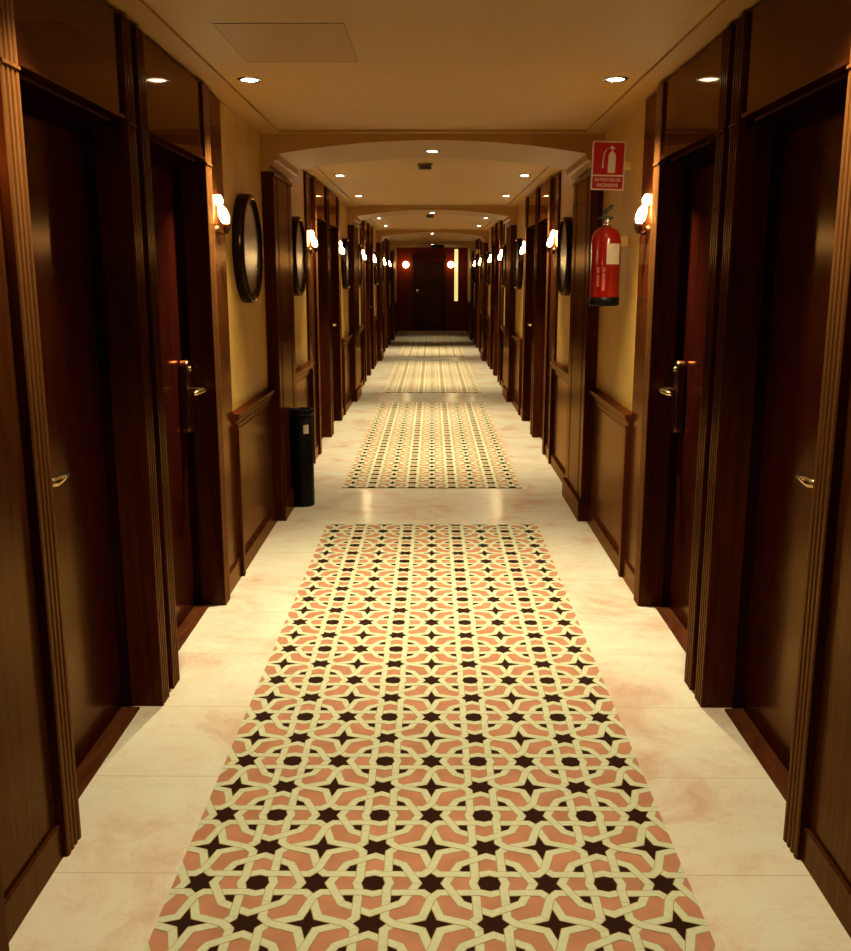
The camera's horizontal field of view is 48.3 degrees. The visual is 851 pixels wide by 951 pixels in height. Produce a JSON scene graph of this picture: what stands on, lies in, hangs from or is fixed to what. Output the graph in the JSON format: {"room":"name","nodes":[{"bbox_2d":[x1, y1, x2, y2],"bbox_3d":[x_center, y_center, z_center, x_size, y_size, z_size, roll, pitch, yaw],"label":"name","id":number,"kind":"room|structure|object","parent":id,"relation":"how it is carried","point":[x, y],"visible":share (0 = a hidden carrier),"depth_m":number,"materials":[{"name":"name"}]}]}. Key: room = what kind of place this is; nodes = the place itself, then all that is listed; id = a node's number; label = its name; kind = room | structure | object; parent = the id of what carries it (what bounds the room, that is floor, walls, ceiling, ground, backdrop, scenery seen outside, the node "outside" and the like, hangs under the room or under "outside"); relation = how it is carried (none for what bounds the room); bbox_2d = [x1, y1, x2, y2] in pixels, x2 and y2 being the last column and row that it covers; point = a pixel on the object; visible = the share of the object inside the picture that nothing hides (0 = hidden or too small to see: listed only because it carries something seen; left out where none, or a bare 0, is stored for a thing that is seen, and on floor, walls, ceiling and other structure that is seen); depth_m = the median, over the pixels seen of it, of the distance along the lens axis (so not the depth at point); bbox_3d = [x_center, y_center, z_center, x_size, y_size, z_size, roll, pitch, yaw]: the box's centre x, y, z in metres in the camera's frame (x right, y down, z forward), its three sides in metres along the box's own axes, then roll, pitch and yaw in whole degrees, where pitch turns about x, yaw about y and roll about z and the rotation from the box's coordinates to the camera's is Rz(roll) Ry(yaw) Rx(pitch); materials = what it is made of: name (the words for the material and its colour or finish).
{"room":"hotel corridor","nodes":[
{"label":"hotel corridor","id":0,"kind":"room"},
{"bbox_2d":[220,102,396,410],"bbox_3d":[-1.125,-2.409,13.245,0.365,2.397,30.100,0,12,0],"label":"wall","id":1,"kind":"structure","parent":0,"point":[241,165],"depth_m":5.41,"materials":[{"name":"paint"}]},
{"bbox_2d":[0,862,8,950],"bbox_3d":[-0.999,0.799,1.630,0.052,0.868,1.048,0,12,0],"label":"wainscot","id":2,"kind":"structure","parent":1,"relation":"attached to","point":[4,943],"depth_m":2.19,"materials":[{"name":"brown wood"}]},
{"bbox_2d":[0,189,63,941],"bbox_3d":[-1.136,-0.082,2.172,0.294,2.371,0.369,0,12,0],"label":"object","id":3,"kind":"structure","parent":1,"relation":"attached to","point":[31,846],"depth_m":2.33,"materials":[{"name":"brown wood"}]},
{"bbox_2d":[0,0,168,856],"bbox_3d":[-1.118,-0.242,2.879,0.304,2.396,1.080,0,12,0],"label":"door","id":4,"kind":"structure","parent":1,"relation":"in","point":[69,174],"depth_m":3.02,"materials":[{"name":"brown wood"}]},
{"bbox_2d":[130,25,230,688],"bbox_3d":[-1.111,-0.460,3.921,0.304,2.396,1.050,0,12,0],"label":"door","id":5,"kind":"structure","parent":1,"relation":"in","point":[175,166],"depth_m":4.19,"materials":[{"name":"brown wood"}]},
{"bbox_2d":[215,195,230,237],"bbox_3d":[-0.955,-1.220,4.472,0.079,0.198,0.060,0,12,0],"label":"wall sconce","id":6,"kind":"object","parent":1,"relation":"attached to","point":[223,214],"visible":0.99,"depth_m":4.46,"materials":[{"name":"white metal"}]},
{"bbox_2d":[208,92,241,593],"bbox_3d":[-1.119,-0.591,4.609,0.294,2.371,0.349,0,12,0],"label":"trim","id":7,"kind":"structure","parent":1,"relation":"attached to","point":[235,572],"depth_m":4.65,"materials":[{"name":"brown wood"}]},
{"bbox_2d":[232,194,262,302],"bbox_3d":[-0.962,-1.238,5.193,0.074,0.580,0.580,0,12,0],"label":"wall mirror","id":8,"kind":"object","parent":1,"relation":"attached to","point":[247,243],"visible":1,"depth_m":5.10,"materials":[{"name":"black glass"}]},
{"bbox_2d":[233,387,277,575],"bbox_3d":[-0.972,-0.011,5.511,0.052,0.868,1.178,0,12,0],"label":"wainscot","id":9,"kind":"structure","parent":1,"relation":"attached to","point":[257,516],"depth_m":5.44,"materials":[{"name":"brown wood"}]},
{"bbox_2d":[261,172,296,520],"bbox_3d":[-0.946,-0.847,6.322,0.089,2.172,0.766,0,12,0],"label":"trim","id":10,"kind":"structure","parent":1,"relation":"attached to","point":[276,190],"depth_m":6.08,"materials":[{"name":"brown wood"}]},
{"bbox_2d":[292,216,306,295],"bbox_3d":[-0.948,-1.635,7.092,0.074,0.580,0.580,0,12,0],"label":"wall mirror","id":11,"kind":"object","parent":1,"relation":"attached to","point":[298,232],"visible":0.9,"depth_m":7.04,"materials":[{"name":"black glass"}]},
{"bbox_2d":[296,361,315,463],"bbox_3d":[-0.959,-0.410,7.420,0.052,0.868,1.218,0,12,0],"label":"wainscot","id":12,"kind":"structure","parent":1,"relation":"attached to","point":[304,373],"depth_m":7.71,"materials":[{"name":"brown wood"}]},
{"bbox_2d":[303,172,318,458],"bbox_3d":[-1.095,-1.309,8.045,0.294,2.371,0.369,0,12,0],"label":"trim","id":13,"kind":"structure","parent":1,"relation":"attached to","point":[306,178],"depth_m":7.93,"materials":[{"name":"brown wood"}]},
{"bbox_2d":[310,230,317,254],"bbox_3d":[-0.931,-1.937,7.907,0.079,0.198,0.060,0,12,0],"label":"wall sconce","id":14,"kind":"object","parent":1,"relation":"attached to","point":[313,239],"visible":0.98,"depth_m":7.89,"materials":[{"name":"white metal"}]},
{"bbox_2d":[311,177,332,454],"bbox_3d":[-1.077,-1.469,8.752,0.304,2.396,1.080,0,12,0],"label":"door","id":15,"kind":"structure","parent":1,"relation":"in","point":[320,224],"depth_m":9.03,"materials":[{"name":"brown wood"}]},
{"bbox_2d":[328,189,342,434],"bbox_3d":[-1.070,-1.687,9.794,0.304,2.396,1.050,0,12,0],"label":"door","id":16,"kind":"structure","parent":1,"relation":"in","point":[333,201],"depth_m":10.16,"materials":[{"name":"brown wood"}]},
{"bbox_2d":[339,200,343,415],"bbox_3d":[-1.078,-1.818,10.482,0.294,2.371,0.349,0,12,0],"label":"trim","id":17,"kind":"structure","parent":1,"relation":"attached to","point":[339,200],"depth_m":10.66,"materials":[{"name":"brown wood"}]},
{"bbox_2d":[340,242,344,258],"bbox_3d":[-0.914,-2.447,10.345,0.079,0.198,0.060,0,12,0],"label":"wall sconce","id":18,"kind":"object","parent":1,"relation":"attached to","point":[342,251],"visible":0.74,"depth_m":10.33,"materials":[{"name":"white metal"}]},
{"bbox_2d":[341,238,350,288],"bbox_3d":[-0.920,-2.466,11.066,0.074,0.580,0.580,0,12,0],"label":"wall mirror","id":19,"kind":"object","parent":1,"relation":"attached to","point":[346,261],"visible":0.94,"depth_m":10.91,"materials":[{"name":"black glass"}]},
{"bbox_2d":[342,333,352,414],"bbox_3d":[-0.931,-1.239,11.384,0.052,0.868,1.178,0,12,0],"label":"wainscot","id":20,"kind":"structure","parent":1,"relation":"attached to","point":[346,344],"depth_m":11.34,"materials":[{"name":"brown wood"}]},
{"bbox_2d":[348,225,361,401],"bbox_3d":[-0.905,-2.074,12.195,0.089,2.172,0.766,0,12,0],"label":"trim","id":21,"kind":"structure","parent":1,"relation":"attached to","point":[356,388],"depth_m":11.94,"materials":[{"name":"brown wood"}]},
{"bbox_2d":[358,244,361,286],"bbox_3d":[-0.907,-2.862,12.965,0.074,0.580,0.580,0,12,0],"label":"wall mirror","id":22,"kind":"object","parent":1,"relation":"attached to","point":[359,245],"visible":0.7,"depth_m":13.08,"materials":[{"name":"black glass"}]},
{"bbox_2d":[359,220,363,329],"bbox_3d":[-1.054,-2.536,13.918,0.294,2.371,0.369,0,12,0],"label":"trim","id":23,"kind":"structure","parent":1,"relation":"attached to","point":[361,223],"depth_m":13.85,"materials":[{"name":"brown wood"}]},
{"bbox_2d":[359,325,364,386],"bbox_3d":[-0.917,-1.637,13.293,0.052,0.868,1.218,0,12,0],"label":"wainscot","id":24,"kind":"structure","parent":1,"relation":"attached to","point":[362,366],"depth_m":13.76,"materials":[{"name":"brown wood"}]},
{"bbox_2d":[363,220,370,381],"bbox_3d":[-1.036,-2.696,14.625,0.304,2.396,1.080,0,12,0],"label":"door","id":25,"kind":"structure","parent":1,"relation":"in","point":[366,278],"depth_m":14.87,"materials":[{"name":"brown wood"}]},
{"bbox_2d":[369,224,374,368],"bbox_3d":[-1.029,-2.914,15.668,0.304,2.396,1.050,0,12,0],"label":"door","id":26,"kind":"structure","parent":1,"relation":"in","point":[371,256],"depth_m":16.04,"materials":[{"name":"brown wood"}]},
{"bbox_2d":[373,252,377,284],"bbox_3d":[-0.879,-3.693,16.939,0.074,0.580,0.580,0,12,0],"label":"wall mirror","id":27,"kind":"object","parent":1,"relation":"attached to","point":[374,253],"visible":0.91,"depth_m":16.75,"materials":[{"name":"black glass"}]},
{"bbox_2d":[374,314,378,366],"bbox_3d":[-0.890,-2.466,17.257,0.052,0.868,1.178,0,12,0],"label":"wainscot","id":28,"kind":"structure","parent":1,"relation":"attached to","point":[376,316],"depth_m":17.27,"materials":[{"name":"brown wood"}]},
{"bbox_2d":[376,242,383,360],"bbox_3d":[-0.864,-3.301,18.068,0.089,2.172,0.766,0,12,0],"label":"trim","id":29,"kind":"structure","parent":1,"relation":"attached to","point":[378,244],"depth_m":17.78,"materials":[{"name":"brown wood"}]},
{"bbox_2d":[381,241,383,310],"bbox_3d":[-1.013,-3.763,19.791,0.294,2.371,0.369,0,12,0],"label":"trim","id":30,"kind":"structure","parent":1,"relation":"attached to","point":[382,241],"depth_m":19.63,"materials":[{"name":"brown wood"}]},
{"bbox_2d":[382,254,383,283],"bbox_3d":[-0.866,-4.089,18.838,0.074,0.580,0.580,0,12,0],"label":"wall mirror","id":31,"kind":"object","parent":1,"relation":"attached to","point":[382,254],"visible":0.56,"depth_m":18.96,"materials":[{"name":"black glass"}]},
{"bbox_2d":[383,311,384,352],"bbox_3d":[-0.876,-2.865,19.166,0.052,0.868,1.218,0,12,0],"label":"wainscot","id":32,"kind":"structure","parent":1,"relation":"attached to","point":[383,311],"depth_m":19.74,"materials":[{"name":"brown wood"}]},
{"bbox_2d":[383,238,387,350],"bbox_3d":[-0.995,-3.924,20.498,0.304,2.396,1.080,0,12,0],"label":"door","id":33,"kind":"structure","parent":1,"relation":"in","point":[385,239],"depth_m":20.73,"materials":[{"name":"brown wood"}]},
{"bbox_2d":[387,240,389,344],"bbox_3d":[-0.988,-4.141,21.541,0.304,2.396,1.050,0,12,0],"label":"door","id":34,"kind":"structure","parent":1,"relation":"in","point":[388,297],"depth_m":21.90,"materials":[{"name":"brown wood"}]},
{"bbox_2d":[389,258,391,282],"bbox_3d":[-0.838,-4.920,22.812,0.074,0.580,0.580,0,12,0],"label":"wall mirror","id":35,"kind":"object","parent":1,"relation":"attached to","point":[390,259],"visible":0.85,"depth_m":22.68,"materials":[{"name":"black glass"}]},
{"bbox_2d":[390,305,392,342],"bbox_3d":[-0.849,-3.693,23.130,0.052,0.868,1.178,0,12,0],"label":"wainscot","id":36,"kind":"structure","parent":1,"relation":"attached to","point":[390,305],"depth_m":23.32,"materials":[{"name":"brown wood"}]},
{"bbox_2d":[390,251,394,339],"bbox_3d":[-0.823,-4.528,23.941,0.089,2.172,0.766,0,12,0],"label":"trim","id":37,"kind":"structure","parent":1,"relation":"attached to","point":[392,296],"depth_m":23.66,"materials":[{"name":"brown wood"}]},
{"bbox_2d":[395,301,398,334],"bbox_3d":[-0.827,-4.329,26.174,0.052,0.868,3.538,0,12,0],"label":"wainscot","id":38,"kind":"structure","parent":1,"relation":"attached to","point":[396,302],"depth_m":26.74,"materials":[{"name":"brown wood"}]},
{"bbox_2d":[9,331,850,950],"bbox_3d":[0.092,-1.175,13.495,2.600,0.120,30.100,0,12,0],"label":"floor","id":39,"kind":"structure","parent":0,"point":[722,814],"depth_m":3.25,"materials":[{"name":"beige stone"}]},
{"bbox_2d":[290,407,314,506],"bbox_3d":[-0.844,-0.127,6.538,0.160,0.674,0.160,0,12,0],"label":"waste bin","id":40,"kind":"object","parent":39,"relation":"on","point":[301,417],"visible":0.98,"depth_m":6.48,"materials":[{"name":"black paint"}]},
{"bbox_2d":[144,524,717,950],"bbox_3d":[0.023,0.820,3.640,1.344,0.005,4.950,0,12,0],"label":"carpet runner","id":41,"kind":"object","parent":39,"relation":"on","point":[431,749],"visible":1,"depth_m":2.96,"materials":[{"name":"carpet"}]},
{"bbox_2d":[342,402,520,487],"bbox_3d":[0.065,-0.413,9.542,1.344,0.005,4.950,0,12,0],"label":"carpet runner","id":42,"kind":"object","parent":39,"relation":"on","point":[404,444],"visible":1,"depth_m":8.64,"materials":[{"name":"carpet"}]},
{"bbox_2d":[383,361,480,392],"bbox_3d":[0.105,-1.641,15.415,1.344,0.005,4.950,0,12,0],"label":"carpet runner","id":43,"kind":"object","parent":39,"relation":"on","point":[406,376],"visible":1,"depth_m":14.78,"materials":[{"name":"carpet"}]},
{"bbox_2d":[398,340,465,356],"bbox_3d":[0.147,-2.868,21.288,1.344,0.005,4.950,0,12,0],"label":"carpet runner","id":44,"kind":"object","parent":39,"relation":"on","point":[410,348],"visible":1,"depth_m":20.70,"materials":[{"name":"carpet"}]},
{"bbox_2d":[406,332,457,337],"bbox_3d":[0.180,-3.870,26.084,1.344,0.005,2.750,0,12,0],"label":"carpet runner","id":45,"kind":"object","parent":39,"relation":"on","point":[410,334],"visible":1,"depth_m":25.65,"materials":[{"name":"carpet"}]},
{"bbox_2d":[396,248,467,330],"bbox_3d":[0.194,-5.452,27.812,2.600,2.397,0.120,0,12,0],"label":"wall","id":46,"kind":"structure","parent":0,"point":[456,312],"depth_m":27.76,"materials":[{"name":"red wood"}]},
{"bbox_2d":[412,255,445,330],"bbox_3d":[0.103,-5.322,27.745,0.970,2.170,0.104,0,12,0],"label":"door","id":47,"kind":"structure","parent":46,"relation":"in","point":[428,276],"depth_m":27.76,"materials":[{"name":"brown wood"}]},
{"bbox_2d":[454,248,458,301],"bbox_3d":[0.893,-5.832,27.666,0.132,1.520,0.038,0,12,0],"label":"light panel","id":48,"kind":"object","parent":46,"relation":"attached to","point":[456,250],"visible":1,"depth_m":27.63,"materials":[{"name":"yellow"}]},
{"bbox_2d":[143,0,721,246],"bbox_3d":[0.092,-3.629,12.982,2.600,0.100,30.100,0,12,0],"label":"ceiling","id":49,"kind":"structure","parent":0,"point":[421,64],"depth_m":4.02,"materials":[{"name":"painted plaster"}]},
{"bbox_2d":[237,77,261,82],"bbox_3d":[-0.770,-1.730,4.159,0.110,0.008,0.110,0,12,0],"label":"recessed light","id":50,"kind":"object","parent":49,"relation":"in","point":[241,79],"visible":1,"depth_m":4.14,"materials":[{"name":"silver metal"}]},
{"bbox_2d":[212,23,357,62],"bbox_3d":[-0.499,-1.602,3.530,0.450,0.002,0.600,0,12,0],"label":"access panel","id":51,"kind":"object","parent":49,"relation":"attached to","point":[254,42],"depth_m":3.48,"materials":[{"name":"paint"}]},
{"bbox_2d":[417,163,432,170],"bbox_3d":[-0.003,-2.366,7.290,0.120,0.045,0.120,0,12,0],"label":"smoke detector","id":52,"kind":"object","parent":49,"relation":"attached to","point":[422,166],"visible":1,"depth_m":7.24,"materials":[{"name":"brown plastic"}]},
{"bbox_2d":[424,150,439,152],"bbox_3d":[0.044,-2.105,6.170,0.110,0.008,0.110,0,12,0],"label":"recessed light","id":53,"kind":"object","parent":49,"relation":"in","point":[427,151],"visible":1,"depth_m":6.16,"materials":[{"name":"silver metal"}]},
{"bbox_2d":[431,245,443,247],"bbox_3d":[0.312,-5.909,24.406,0.340,0.110,0.100,0,12,0],"label":"lamp","id":54,"kind":"object","parent":49,"relation":"attached to","point":[432,246],"visible":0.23,"depth_m":24.36,"materials":[{"name":"black paint"}]},
{"bbox_2d":[603,76,628,82],"bbox_3d":[0.830,-1.728,4.149,0.110,0.008,0.110,0,12,0],"label":"recessed light","id":55,"kind":"object","parent":49,"relation":"in","point":[613,79],"visible":1,"depth_m":4.13,"materials":[{"name":"white"}]},
{"bbox_2d":[467,101,645,410],"bbox_3d":[1.310,-2.405,13.229,0.365,2.397,30.100,0,12,0],"label":"wall","id":56,"kind":"structure","parent":0,"point":[616,324],"depth_m":5.25,"materials":[{"name":"paint"}]},
{"bbox_2d":[347,207,516,226],"bbox_3d":[0.085,-3.260,12.007,2.070,0.221,0.880,0,12,0],"label":"trim","id":57,"kind":"structure","parent":56,"relation":"attached to","point":[355,215],"depth_m":11.58,"materials":[{"name":"paint"}]},
{"bbox_2d":[390,242,473,250],"bbox_3d":[0.167,-5.715,23.753,2.070,0.221,0.880,0,12,0],"label":"trim","id":58,"kind":"structure","parent":56,"relation":"attached to","point":[393,245],"depth_m":23.31,"materials":[{"name":"paint"}]},
{"bbox_2d":[398,247,465,247],"bbox_3d":[0.182,-6.257,25.836,2.070,0.012,3.419,0,12,0],"label":"trim","id":59,"kind":"structure","parent":56,"relation":"attached to","point":[398,247],"depth_m":27.47,"materials":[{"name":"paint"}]},
{"bbox_2d":[102,0,762,134],"bbox_3d":[0.023,-1.522,3.176,2.070,0.012,5.118,0,12,0],"label":"trim","id":60,"kind":"structure","parent":56,"relation":"attached to","point":[710,28],"depth_m":3.89,"materials":[{"name":"paint"}]},
{"bbox_2d":[302,167,562,206],"bbox_3d":[0.065,-2.750,9.049,2.070,0.012,5.118,0,12,0],"label":"trim","id":61,"kind":"structure","parent":56,"relation":"attached to","point":[315,172],"depth_m":9.48,"materials":[{"name":"paint"}]},
{"bbox_2d":[376,230,488,242],"bbox_3d":[0.126,-4.487,17.880,2.070,0.221,0.880,0,12,0],"label":"trim","id":62,"kind":"structure","parent":56,"relation":"attached to","point":[483,235],"depth_m":17.45,"materials":[{"name":"paint"}]},
{"bbox_2d":[365,219,499,230],"bbox_3d":[0.105,-3.977,14.922,2.070,0.012,5.118,0,12,0],"label":"trim","id":63,"kind":"structure","parent":56,"relation":"attached to","point":[371,222],"depth_m":16.05,"materials":[{"name":"paint"}]},
{"bbox_2d":[387,238,477,241],"bbox_3d":[0.147,-5.204,20.795,2.070,0.012,5.118,0,12,0],"label":"trim","id":64,"kind":"structure","parent":56,"relation":"attached to","point":[389,239],"depth_m":21.87,"materials":[{"name":"paint"}]},
{"bbox_2d":[260,134,605,181],"bbox_3d":[0.044,-2.033,6.134,2.070,0.221,0.880,0,12,0],"label":"ceiling arch","id":65,"kind":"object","parent":56,"relation":"attached to","point":[284,155],"depth_m":5.80,"materials":[{"name":"paint"}]},
{"bbox_2d":[466,301,469,334],"bbox_3d":[1.190,-4.326,26.161,0.052,0.868,3.538,0,12,0],"label":"wainscot","id":66,"kind":"structure","parent":56,"relation":"attached to","point":[467,302],"depth_m":26.64,"materials":[{"name":"brown wood"}]},
{"bbox_2d":[469,251,473,339],"bbox_3d":[1.156,-4.526,23.928,0.089,2.172,0.766,0,12,0],"label":"trim","id":67,"kind":"structure","parent":56,"relation":"attached to","point":[471,252],"depth_m":23.68,"materials":[{"name":"brown wood"}]},
{"bbox_2d":[472,258,474,282],"bbox_3d":[1.158,-4.917,22.799,0.074,0.580,0.580,0,12,0],"label":"wall mirror","id":68,"kind":"object","parent":56,"relation":"attached to","point":[473,259],"visible":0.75,"depth_m":22.64,"materials":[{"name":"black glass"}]},
{"bbox_2d":[472,305,474,342],"bbox_3d":[1.169,-3.690,23.116,0.052,0.868,1.178,0,12,0],"label":"wainscot","id":69,"kind":"structure","parent":56,"relation":"attached to","point":[473,306],"depth_m":23.41,"materials":[{"name":"brown wood"}]},
{"bbox_2d":[474,239,477,344],"bbox_3d":[1.288,-4.138,21.525,0.304,2.396,1.050,0,12,0],"label":"door","id":70,"kind":"structure","parent":56,"relation":"in","point":[476,241],"depth_m":21.89,"materials":[{"name":"brown wood"}]},
{"bbox_2d":[476,238,480,350],"bbox_3d":[1.281,-3.921,20.483,0.304,2.396,1.080,0,12,0],"label":"door","id":71,"kind":"structure","parent":56,"relation":"in","point":[479,240],"depth_m":20.75,"materials":[{"name":"brown wood"}]},
{"bbox_2d":[479,311,481,352],"bbox_3d":[1.141,-2.862,19.152,0.052,0.868,1.218,0,12,0],"label":"wainscot","id":72,"kind":"structure","parent":56,"relation":"attached to","point":[480,311],"depth_m":19.69,"materials":[{"name":"brown wood"}]},
{"bbox_2d":[480,255,481,283],"bbox_3d":[1.130,-4.103,18.903,0.074,0.580,0.580,0,12,0],"label":"wall mirror","id":73,"kind":"object","parent":56,"relation":"attached to","point":[481,255],"visible":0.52,"depth_m":19.08,"materials":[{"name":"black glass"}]},
{"bbox_2d":[480,241,482,310],"bbox_3d":[1.289,-3.760,19.776,0.294,2.371,0.369,0,12,0],"label":"trim","id":74,"kind":"structure","parent":56,"relation":"attached to","point":[481,241],"depth_m":19.61,"materials":[{"name":"brown wood"}]},
{"bbox_2d":[480,242,487,360],"bbox_3d":[1.115,-3.299,18.055,0.089,2.172,0.766,0,12,0],"label":"trim","id":75,"kind":"structure","parent":56,"relation":"attached to","point":[485,244],"depth_m":17.79,"materials":[{"name":"brown wood"}]},
{"bbox_2d":[485,314,489,366],"bbox_3d":[1.128,-2.463,17.244,0.052,0.868,1.178,0,12,0],"label":"wainscot","id":76,"kind":"structure","parent":56,"relation":"attached to","point":[487,316],"depth_m":17.14,"materials":[{"name":"brown wood"}]},
{"bbox_2d":[486,252,490,284],"bbox_3d":[1.117,-3.690,16.926,0.074,0.580,0.580,0,12,0],"label":"wall mirror","id":77,"kind":"object","parent":56,"relation":"attached to","point":[488,267],"visible":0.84,"depth_m":16.77,"materials":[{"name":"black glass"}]},
{"bbox_2d":[489,224,495,368],"bbox_3d":[1.247,-2.911,15.652,0.304,2.396,1.050,0,12,0],"label":"door","id":78,"kind":"structure","parent":56,"relation":"in","point":[493,229],"depth_m":16.02,"materials":[{"name":"brown wood"}]},
{"bbox_2d":[493,220,501,381],"bbox_3d":[1.240,-2.693,14.610,0.304,2.396,1.080,0,12,0],"label":"door","id":79,"kind":"structure","parent":56,"relation":"in","point":[498,233],"depth_m":14.86,"materials":[{"name":"brown wood"}]},
{"bbox_2d":[499,325,504,386],"bbox_3d":[1.100,-1.635,13.279,0.052,0.868,1.218,0,12,0],"label":"wainscot","id":80,"kind":"structure","parent":56,"relation":"attached to","point":[502,331],"depth_m":13.76,"materials":[{"name":"brown wood"}]},
{"bbox_2d":[500,220,504,329],"bbox_3d":[1.248,-2.533,13.903,0.294,2.371,0.369,0,12,0],"label":"trim","id":81,"kind":"structure","parent":56,"relation":"attached to","point":[503,224],"depth_m":13.73,"materials":[{"name":"brown wood"}]},
{"bbox_2d":[502,244,505,286],"bbox_3d":[1.089,-2.876,13.030,0.074,0.580,0.580,0,12,0],"label":"wall mirror","id":82,"kind":"object","parent":56,"relation":"attached to","point":[504,245],"visible":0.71,"depth_m":13.02,"materials":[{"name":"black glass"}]},
{"bbox_2d":[502,225,516,401],"bbox_3d":[1.074,-2.071,12.182,0.089,2.172,0.766,0,12,0],"label":"trim","id":83,"kind":"structure","parent":56,"relation":"attached to","point":[511,231],"depth_m":11.95,"materials":[{"name":"brown wood"}]},
{"bbox_2d":[511,333,521,414],"bbox_3d":[1.087,-1.236,11.370,0.052,0.868,1.178,0,12,0],"label":"wainscot","id":84,"kind":"structure","parent":56,"relation":"attached to","point":[517,354],"depth_m":11.34,"materials":[{"name":"brown wood"}]},
{"bbox_2d":[514,238,523,288],"bbox_3d":[1.075,-2.463,11.053,0.074,0.580,0.580,0,12,0],"label":"wall mirror","id":85,"kind":"object","parent":56,"relation":"attached to","point":[518,262],"visible":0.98,"depth_m":10.90,"materials":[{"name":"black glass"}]},
{"bbox_2d":[519,241,524,259],"bbox_3d":[1.059,-2.444,10.332,0.079,0.198,0.060,0,12,0],"label":"wall sconce","id":86,"kind":"object","parent":56,"relation":"attached to","point":[522,249],"visible":0.86,"depth_m":10.32,"materials":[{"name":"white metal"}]},
{"bbox_2d":[520,200,525,416],"bbox_3d":[1.224,-1.815,10.467,0.294,2.371,0.349,0,12,0],"label":"trim","id":87,"kind":"structure","parent":56,"relation":"attached to","point":[525,200],"depth_m":10.67,"materials":[{"name":"brown wood"}]},
{"bbox_2d":[521,189,536,434],"bbox_3d":[1.206,-1.684,9.779,0.304,2.396,1.050,0,12,0],"label":"door","id":88,"kind":"structure","parent":56,"relation":"in","point":[531,201],"depth_m":10.14,"materials":[{"name":"brown wood"}]},
{"bbox_2d":[531,177,552,454],"bbox_3d":[1.199,-1.466,8.737,0.304,2.396,1.080,0,12,0],"label":"door","id":89,"kind":"structure","parent":56,"relation":"in","point":[544,192],"depth_m":9.02,"materials":[{"name":"brown wood"}]},
{"bbox_2d":[546,230,554,254],"bbox_3d":[1.042,-1.935,7.894,0.079,0.198,0.060,0,12,0],"label":"wall sconce","id":90,"kind":"object","parent":56,"relation":"attached to","point":[550,240],"visible":1,"depth_m":7.88,"materials":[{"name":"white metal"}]},
{"bbox_2d":[545,172,561,458],"bbox_3d":[1.207,-1.305,8.030,0.294,2.371,0.369,0,12,0],"label":"trim","id":91,"kind":"structure","parent":56,"relation":"attached to","point":[557,178],"depth_m":7.90,"materials":[{"name":"brown wood"}]},
{"bbox_2d":[548,361,567,481],"bbox_3d":[1.059,-0.407,7.406,0.052,0.868,1.218,0,12,0],"label":"wainscot","id":92,"kind":"structure","parent":56,"relation":"attached to","point":[558,374],"depth_m":7.66,"materials":[{"name":"brown wood"}]},
{"bbox_2d":[557,217,572,295],"bbox_3d":[1.048,-1.649,7.157,0.074,0.580,0.580,0,12,0],"label":"wall mirror","id":93,"kind":"object","parent":56,"relation":"attached to","point":[564,244],"visible":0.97,"depth_m":7.09,"materials":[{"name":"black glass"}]},
{"bbox_2d":[562,172,602,520],"bbox_3d":[1.033,-0.844,6.309,0.089,2.172,0.766,0,12,0],"label":"trim","id":94,"kind":"structure","parent":56,"relation":"attached to","point":[588,204],"depth_m":6.14,"materials":[{"name":"brown wood"}]},
{"bbox_2d":[589,204,627,305],"bbox_3d":[0.961,-1.159,5.008,0.186,0.521,0.162,5,13,21],"label":"fire extinguisher","id":95,"kind":"object","parent":56,"relation":"attached to","point":[606,242],"visible":1,"depth_m":4.96,"materials":[{"name":"red metal"}]},
{"bbox_2d":[596,267,605,290],"bbox_3d":[0.917,-1.028,4.970,0.046,0.120,0.003,6,13,26],"label":"print","id":96,"kind":"object","parent":95,"relation":"attached to","point":[600,271],"depth_m":4.97},
{"bbox_2d":[586,388,631,576],"bbox_3d":[1.046,-0.009,5.497,0.052,0.868,1.178,0,12,0],"label":"wainscot","id":97,"kind":"structure","parent":56,"relation":"attached to","point":[606,516],"depth_m":5.43,"materials":[{"name":"brown wood"}]},
{"bbox_2d":[590,141,630,190],"bbox_3d":[0.967,-1.610,4.939,0.206,0.244,0.005,1,12,0],"label":"fire extinguisher sign","id":98,"kind":"object","parent":56,"relation":"attached to","point":[608,168],"visible":1,"depth_m":4.94,"materials":[{"name":"paint"}]},
{"bbox_2d":[622,92,656,594],"bbox_3d":[1.183,-0.588,4.594,0.294,2.371,0.349,0,12,0],"label":"trim","id":99,"kind":"structure","parent":56,"relation":"attached to","point":[628,572],"depth_m":4.63,"materials":[{"name":"brown wood"}]},
{"bbox_2d":[634,194,649,237],"bbox_3d":[1.018,-1.217,4.458,0.079,0.198,0.060,0,12,0],"label":"wall sconce","id":100,"kind":"object","parent":56,"relation":"attached to","point":[641,214],"visible":1,"depth_m":4.45,"materials":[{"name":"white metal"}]},
{"bbox_2d":[633,24,735,689],"bbox_3d":[1.165,-0.457,3.906,0.304,2.396,1.050,0,12,0],"label":"door","id":101,"kind":"structure","parent":56,"relation":"in","point":[692,132],"depth_m":4.18,"materials":[{"name":"brown wood"}]},
{"bbox_2d":[695,0,850,859],"bbox_3d":[1.157,-0.239,2.864,0.304,2.396,1.080,0,12,0],"label":"door","id":102,"kind":"structure","parent":56,"relation":"in","point":[783,361],"depth_m":3.01,"materials":[{"name":"brown wood"}]},
{"bbox_2d":[801,365,850,937],"bbox_3d":[1.166,-0.078,2.157,0.294,2.371,0.369,0,12,0],"label":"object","id":103,"kind":"structure","parent":56,"relation":"attached to","point":[826,844],"depth_m":2.38,"materials":[{"name":"brown wood"}]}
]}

